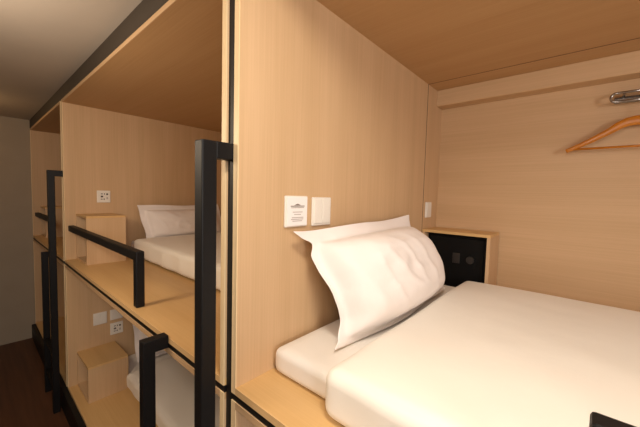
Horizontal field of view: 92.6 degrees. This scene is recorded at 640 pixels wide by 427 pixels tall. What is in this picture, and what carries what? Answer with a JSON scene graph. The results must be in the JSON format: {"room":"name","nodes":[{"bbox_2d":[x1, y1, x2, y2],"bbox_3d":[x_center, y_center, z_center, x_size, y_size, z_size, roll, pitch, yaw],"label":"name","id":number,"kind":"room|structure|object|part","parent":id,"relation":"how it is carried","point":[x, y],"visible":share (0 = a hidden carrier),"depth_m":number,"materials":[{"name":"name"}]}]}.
{"room":"dormitory","nodes":[
{"label":"dormitory","id":0,"kind":"room"},
{"bbox_2d":[0,116,35,345],"bbox_3d":[-2.988,0.175,3.208,0.100,2.249,2.950,4,5,41],"label":"wall","id":1,"kind":"structure","parent":0,"point":[17,291],"depth_m":3.06,"materials":[{"name":"grey paint"}]},
{"bbox_2d":[0,338,69,426],"bbox_3d":[-0.420,1.531,1.023,6.991,0.060,2.950,4,5,41],"label":"floor","id":2,"kind":"structure","parent":0,"point":[24,401],"depth_m":2.35,"materials":[{"name":"brown wood"}]},
{"bbox_2d":[41,170,62,413],"bbox_3d":[-1.942,0.541,2.230,0.374,1.690,0.088,4,5,41],"label":"ladder","id":3,"kind":"object","parent":2,"relation":"on","point":[48,269],"visible":0.98,"depth_m":2.11,"materials":[{"name":"black metal"}]},
{"bbox_3d":[-2.094,0.832,2.340,0.036,1.088,0.038,4,5,41],"label":"post","id":4,"kind":"part","parent":3,"relation":"part of","materials":[{"name":"black metal"}]},
{"bbox_3d":[-1.831,0.552,2.101,0.036,1.690,0.038,4,5,41],"label":"post","id":5,"kind":"part","parent":3,"relation":"part of","materials":[{"name":"black metal"}]},
{"bbox_2d":[32,0,274,426],"bbox_3d":[-0.815,0.391,1.312,5.670,2.159,0.090,4,5,41],"label":"steel frame","id":6,"kind":"object","parent":2,"relation":"on","point":[74,419],"visible":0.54,"depth_m":0.80,"materials":[{"name":"black metal"}]},
{"bbox_2d":[30,101,64,260],"bbox_3d":[-1.925,-0.281,3.124,1.547,1.105,1.343,4,5,41],"label":"pod","id":7,"kind":"object","parent":6,"relation":"on","point":[46,133],"visible":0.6,"depth_m":3.14,"materials":[{"name":"brown wood"}]},
{"bbox_2d":[35,212,47,221],"bbox_3d":[-2.604,0.132,2.885,0.846,0.238,0.034,4,5,41],"label":"guard rail","id":8,"kind":"object","parent":7,"relation":"attached to","point":[37,214],"visible":0.29,"depth_m":2.88,"materials":[{"name":"black metal"}]},
{"bbox_3d":[-1.917,-0.823,3.085,1.547,0.018,1.325,4,5,41],"label":"ceiling panel","id":9,"kind":"part","parent":7,"relation":"part of","materials":[{"name":"brown wood"}]},
{"bbox_3d":[-2.508,-0.326,3.617,0.018,1.105,1.325,4,5,41],"label":"panel","id":10,"kind":"part","parent":7,"relation":"part of","materials":[{"name":"brown wood"}]},
{"bbox_2d":[40,206,62,237],"bbox_3d":[-2.724,0.079,3.171,0.286,0.302,0.223,4,5,41],"label":"storage box","id":11,"kind":"object","parent":7,"relation":"on","point":[44,224],"visible":0.45,"depth_m":3.07,"materials":[{"name":"brown wood"}]},
{"bbox_3d":[-1.355,-0.235,2.617,0.018,1.105,1.325,4,5,41],"label":"panel","id":12,"kind":"part","parent":7,"relation":"part of","materials":[{"name":"brown wood"}]},
{"bbox_3d":[-2.360,0.298,2.675,1.547,0.019,0.057,4,5,41],"label":"rail","id":13,"kind":"part","parent":6,"relation":"part of","materials":[{"name":"black metal"}]},
{"bbox_2d":[33,239,67,386],"bbox_3d":[-1.952,0.737,3.184,1.547,0.895,1.343,4,5,41],"label":"pod","id":14,"kind":"object","parent":6,"relation":"on","point":[37,248],"visible":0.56,"depth_m":3.18,"materials":[{"name":"brown wood"}]},
{"bbox_3d":[-2.535,0.692,3.678,0.018,0.895,1.325,4,5,41],"label":"panel","id":15,"kind":"part","parent":14,"relation":"part of","materials":[{"name":"brown wood"}]},
{"bbox_3d":[-1.947,0.300,3.151,1.547,0.018,1.325,4,5,41],"label":"ceiling panel","id":16,"kind":"part","parent":14,"relation":"part of","materials":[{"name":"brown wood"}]},
{"bbox_3d":[-1.382,0.783,2.678,0.018,0.895,1.325,4,5,41],"label":"panel","id":17,"kind":"part","parent":14,"relation":"part of","materials":[{"name":"brown wood"}]},
{"bbox_2d":[65,265,225,426],"bbox_3d":[-0.584,0.844,1.998,2.009,0.895,1.343,4,5,41],"label":"pod","id":18,"kind":"object","parent":6,"relation":"on","point":[119,409],"visible":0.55,"depth_m":2.15,"materials":[{"name":"brown wood"}]},
{"bbox_2d":[93,311,106,325],"bbox_3d":[-1.638,0.782,2.277,0.010,0.090,0.085,4,5,41],"label":"light switch","id":19,"kind":"object","parent":18,"relation":"attached to","point":[98,318],"visible":1,"depth_m":2.27,"materials":[{"name":"white plastic"}]},
{"bbox_3d":[-1.341,0.786,2.642,0.018,0.895,1.325,4,5,41],"label":"panel","id":20,"kind":"part","parent":18,"relation":"part of","materials":[{"name":"brown wood"}]},
{"bbox_2d":[77,341,127,403],"bbox_3d":[-1.552,1.117,2.183,0.304,0.242,0.233,4,5,41],"label":"storage box","id":21,"kind":"object","parent":18,"relation":"on","point":[102,370],"visible":0.95,"depth_m":2.11,"materials":[{"name":"brown wood"}]},
{"bbox_3d":[-1.555,1.230,2.189,0.276,0.014,0.233,4,5,41],"label":"board","id":22,"kind":"part","parent":21,"relation":"part of","materials":[{"name":"brown wood"}]},
{"bbox_2d":[110,321,122,334],"bbox_3d":[-1.573,0.884,2.364,0.008,0.090,0.085,4,5,41],"label":"wall socket","id":23,"kind":"object","parent":18,"relation":"attached to","point":[117,327],"visible":1,"depth_m":2.36,"materials":[{"name":"white plastic"}]},
{"bbox_2d":[110,309,122,319],"bbox_3d":[-1.569,0.774,2.356,0.010,0.080,0.085,4,5,41],"label":"light switch","id":24,"kind":"object","parent":18,"relation":"attached to","point":[114,314],"visible":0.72,"depth_m":2.34,"materials":[{"name":"white plastic"}]},
{"bbox_2d":[128,353,171,373],"bbox_3d":[-0.520,1.218,2.120,1.931,0.100,1.010,4,5,41],"label":"mattress","id":25,"kind":"object","parent":18,"relation":"on","point":[133,365],"visible":0.04,"depth_m":2.35,"materials":[{"name":"white fabric"}]},
{"bbox_2d":[133,325,166,361],"bbox_3d":[-1.165,0.938,2.561,0.197,0.341,0.711,4,4,37],"label":"pillow","id":26,"kind":"object","parent":25,"relation":"on","point":[138,335],"visible":0.05,"depth_m":2.32,"materials":[{"name":"white fabric"}]},
{"bbox_2d":[127,357,219,426],"bbox_3d":[-0.395,1.187,1.993,1.617,0.111,1.066,4,5,41],"label":"duvet","id":27,"kind":"object","parent":25,"relation":"on","point":[174,382],"visible":0.23,"depth_m":1.91,"materials":[{"name":"white fabric"}]},
{"bbox_3d":[0.161,0.903,1.340,0.018,0.895,1.325,4,5,41],"label":"panel","id":28,"kind":"part","parent":18,"relation":"part of","materials":[{"name":"brown wood"}]},
{"bbox_2d":[61,0,229,385],"bbox_3d":[-0.557,-0.174,1.938,2.009,1.105,1.343,4,5,41],"label":"pod","id":29,"kind":"object","parent":6,"relation":"on","point":[131,127],"visible":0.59,"depth_m":1.88,"materials":[{"name":"brown wood"}]},
{"bbox_2d":[76,213,125,264],"bbox_3d":[-1.531,0.165,2.136,0.284,0.316,0.223,4,5,41],"label":"storage box","id":30,"kind":"object","parent":29,"relation":"on","point":[112,226],"visible":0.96,"depth_m":2.06,"materials":[{"name":"brown wood"}]},
{"bbox_3d":[-1.535,0.316,2.145,0.256,0.014,0.223,4,5,41],"label":"board","id":31,"kind":"part","parent":30,"relation":"part of","materials":[{"name":"brown wood"}]},
{"bbox_2d":[97,190,109,202],"bbox_3d":[-1.592,-0.125,2.250,0.008,0.088,0.083,4,5,41],"label":"wall socket","id":32,"kind":"object","parent":29,"relation":"attached to","point":[102,196],"visible":1,"depth_m":2.25,"materials":[{"name":"white plastic"}]},
{"bbox_2d":[68,225,144,307],"bbox_3d":[-1.240,0.238,1.702,1.298,0.238,0.034,4,5,41],"label":"guard rail","id":33,"kind":"object","parent":29,"relation":"attached to","point":[137,255],"visible":1,"depth_m":1.29,"materials":[{"name":"black metal"}]},
{"bbox_3d":[-0.764,0.289,1.290,0.036,0.212,0.034,4,5,41],"label":"post","id":34,"kind":"part","parent":33,"relation":"part of","materials":[{"name":"black metal"}]},
{"bbox_3d":[-1.314,-0.232,2.582,0.018,1.105,1.325,4,5,41],"label":"panel","id":35,"kind":"part","parent":29,"relation":"part of","materials":[{"name":"brown wood"}]},
{"bbox_3d":[-0.549,-0.716,1.898,2.009,0.018,1.325,4,5,41],"label":"ceiling panel","id":36,"kind":"part","parent":29,"relation":"part of","materials":[{"name":"brown wood"}]},
{"bbox_3d":[0.188,-0.115,1.280,0.018,1.105,1.325,4,5,41],"label":"panel","id":37,"kind":"part","parent":29,"relation":"part of","materials":[{"name":"brown wood"}]},
{"bbox_3d":[-0.461,0.304,2.105,1.931,0.101,0.905,4,5,41],"label":"mattress","id":38,"kind":"object","parent":29,"relation":"on","visible":0},
{"bbox_2d":[134,232,220,290],"bbox_3d":[-0.398,0.285,2.032,1.777,0.136,0.961,4,5,41],"label":"duvet","id":39,"kind":"object","parent":38,"relation":"on","point":[173,253],"visible":0.22,"depth_m":1.92,"materials":[{"name":"white fabric"}]},
{"bbox_2d":[137,204,220,237],"bbox_3d":[-1.134,0.062,2.595,0.163,0.282,0.720,4,5,41],"label":"pillow","id":40,"kind":"object","parent":38,"relation":"on","point":[157,220],"visible":0.59,"depth_m":2.45,"materials":[{"name":"white fabric"}]},
{"bbox_3d":[-0.992,0.405,1.488,2.009,0.019,0.057,4,5,41],"label":"rail","id":41,"kind":"part","parent":6,"relation":"part of","materials":[{"name":"black metal"}]},
{"bbox_3d":[-0.218,0.436,0.820,0.035,2.159,0.052,4,5,41],"label":"post","id":42,"kind":"part","parent":6,"relation":"part of","materials":[{"name":"black metal"}]},
{"bbox_2d":[231,399,266,426],"bbox_3d":[0.971,0.966,0.650,2.042,0.895,1.343,4,5,41],"label":"pod","id":43,"kind":"object","parent":6,"relation":"on","point":[240,417],"visible":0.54,"depth_m":0.78,"materials":[{"name":"brown wood"}]},
{"bbox_3d":[0.201,0.906,1.305,0.018,0.895,1.325,4,5,41],"label":"panel","id":44,"kind":"part","parent":43,"relation":"part of","materials":[{"name":"brown wood"}]},
{"bbox_3d":[0.563,0.527,0.140,2.042,0.019,0.057,4,5,41],"label":"rail","id":45,"kind":"part","parent":6,"relation":"part of","materials":[{"name":"black metal"}]},
{"bbox_2d":[231,0,639,426],"bbox_3d":[0.998,-0.052,0.589,2.042,1.105,1.343,4,5,41],"label":"pod","id":46,"kind":"object","parent":6,"relation":"on","point":[383,110],"visible":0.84,"depth_m":1.16,"materials":[{"name":"brown wood"}]},
{"bbox_2d":[284,196,306,227],"bbox_3d":[-0.069,-0.006,0.889,0.010,0.090,0.090,4,5,41],"label":"plate","id":47,"kind":"object","parent":46,"relation":"attached to","point":[295,207],"visible":1,"depth_m":0.88,"materials":[{"name":"white plastic"}]},
{"bbox_2d":[311,197,330,225],"bbox_3d":[0.005,-0.007,0.974,0.010,0.089,0.089,4,5,41],"label":"light switch","id":48,"kind":"object","parent":46,"relation":"attached to","point":[320,206],"visible":1,"depth_m":0.96,"materials":[{"name":"white plastic"}]},
{"bbox_3d":[0.229,-0.111,1.244,0.018,1.105,1.325,4,5,41],"label":"panel","id":49,"kind":"part","parent":46,"relation":"part of","materials":[{"name":"brown wood"}]},
{"bbox_2d":[276,285,454,398],"bbox_3d":[0.934,0.446,0.575,1.964,0.072,0.990,4,5,41],"label":"mattress","id":50,"kind":"object","parent":46,"relation":"on","point":[308,359],"visible":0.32,"depth_m":0.82,"materials":[{"name":"white fabric"}]},
{"bbox_2d":[293,215,444,349],"bbox_3d":[0.260,0.189,1.084,0.236,0.339,0.800,4,5,41],"label":"pillow","id":51,"kind":"object","parent":50,"relation":"on","point":[378,274],"visible":1,"depth_m":0.90,"materials":[{"name":"white fabric"}]},
{"bbox_2d":[325,281,639,426],"bbox_3d":[1.009,0.426,0.483,1.770,0.119,1.061,4,5,41],"label":"duvet","id":52,"kind":"object","parent":50,"relation":"on","point":[479,354],"visible":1,"depth_m":0.68,"materials":[{"name":"white fabric"}]},
{"bbox_2d":[425,202,431,217],"bbox_3d":[0.580,-0.020,1.636,0.010,0.082,0.072,4,5,41],"label":"light switch","id":53,"kind":"object","parent":46,"relation":"attached to","point":[427,204],"visible":1,"depth_m":1.62,"materials":[{"name":"white plastic"}]},
{"bbox_2d":[422,227,499,284],"bbox_3d":[0.714,0.252,1.578,0.320,0.330,0.190,4,5,41],"label":"storage box","id":54,"kind":"object","parent":46,"relation":"on","point":[492,248],"visible":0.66,"depth_m":1.48,"materials":[{"name":"brown wood"}]},
{"bbox_2d":[429,232,486,286],"bbox_3d":[0.716,0.252,1.579,0.284,0.299,0.154,4,5,41],"label":"safe","id":55,"kind":"object","parent":54,"relation":"in","point":[463,258],"visible":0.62,"depth_m":1.51,"materials":[{"name":"black metal"}]},
{"bbox_3d":[0.726,0.226,1.477,0.036,0.036,0.015,4,5,41],"label":"knob","id":56,"kind":"part","parent":55,"relation":"part of","materials":[{"name":"grey"}]},
{"bbox_3d":[1.006,-0.594,0.550,2.042,0.018,1.325,4,5,41],"label":"ceiling panel","id":57,"kind":"part","parent":46,"relation":"part of","materials":[{"name":"brown wood"}]},
{"bbox_3d":[1.432,-0.070,1.089,2.042,1.105,0.018,4,5,41],"label":"panel","id":58,"kind":"part","parent":46,"relation":"part of","materials":[{"name":"brown wood"}]},
{"bbox_2d":[589,412,635,426],"bbox_3d":[0.817,0.395,-0.081,1.348,0.246,0.034,4,5,41],"label":"guard rail","id":59,"kind":"object","parent":46,"relation":"attached to","point":[596,419],"visible":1,"depth_m":0.34,"materials":[{"name":"black metal"}]},
{"bbox_2d":[609,89,639,103],"bbox_3d":[1.259,-0.456,1.177,0.214,0.043,0.054,4,5,41],"label":"hook rail","id":60,"kind":"object","parent":46,"relation":"attached to","point":[633,98],"visible":1,"depth_m":1.21,"materials":[{"name":"silver metal"}]},
{"bbox_2d":[565,115,639,152],"bbox_3d":[1.239,-0.347,1.169,0.463,0.198,0.013,4,5,41],"label":"hanger","id":61,"kind":"object","parent":60,"relation":"hanging from","point":[634,120],"visible":1,"depth_m":1.23,"materials":[{"name":"brown wood"}]},
{"bbox_3d":[1.281,-0.455,1.190,0.197,0.026,0.006,4,5,41],"label":"plate","id":62,"kind":"part","parent":60,"relation":"part of","materials":[{"name":"silver metal"}]},
{"bbox_2d":[139,139,233,426],"bbox_3d":[-0.411,0.661,0.902,0.404,1.690,0.088,4,5,41],"label":"ladder","id":63,"kind":"object","parent":2,"relation":"on","point":[207,152],"visible":1,"depth_m":0.73,"materials":[{"name":"black metal"}]},
{"bbox_3d":[-0.574,0.951,1.022,0.036,1.088,0.038,4,5,41],"label":"post","id":64,"kind":"part","parent":63,"relation":"part of","materials":[{"name":"black metal"}]},
{"bbox_3d":[-0.288,0.673,0.763,0.036,1.690,0.038,4,5,41],"label":"post","id":65,"kind":"part","parent":63,"relation":"part of","materials":[{"name":"black metal"}]},
{"bbox_2d":[0,0,141,119],"bbox_3d":[-0.359,-0.773,0.886,6.991,0.060,2.950,4,5,41],"label":"ceiling","id":66,"kind":"structure","parent":0,"point":[43,43],"depth_m":1.42,"materials":[{"name":"white paint"}]},
{"bbox_2d":[29,0,168,127],"bbox_3d":[-0.787,-0.734,1.247,5.675,0.082,0.030,4,5,41],"label":"fascia","id":67,"kind":"object","parent":66,"relation":"attached to","point":[145,9],"visible":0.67,"depth_m":1.37,"materials":[{"name":"black paint"}]}
]}

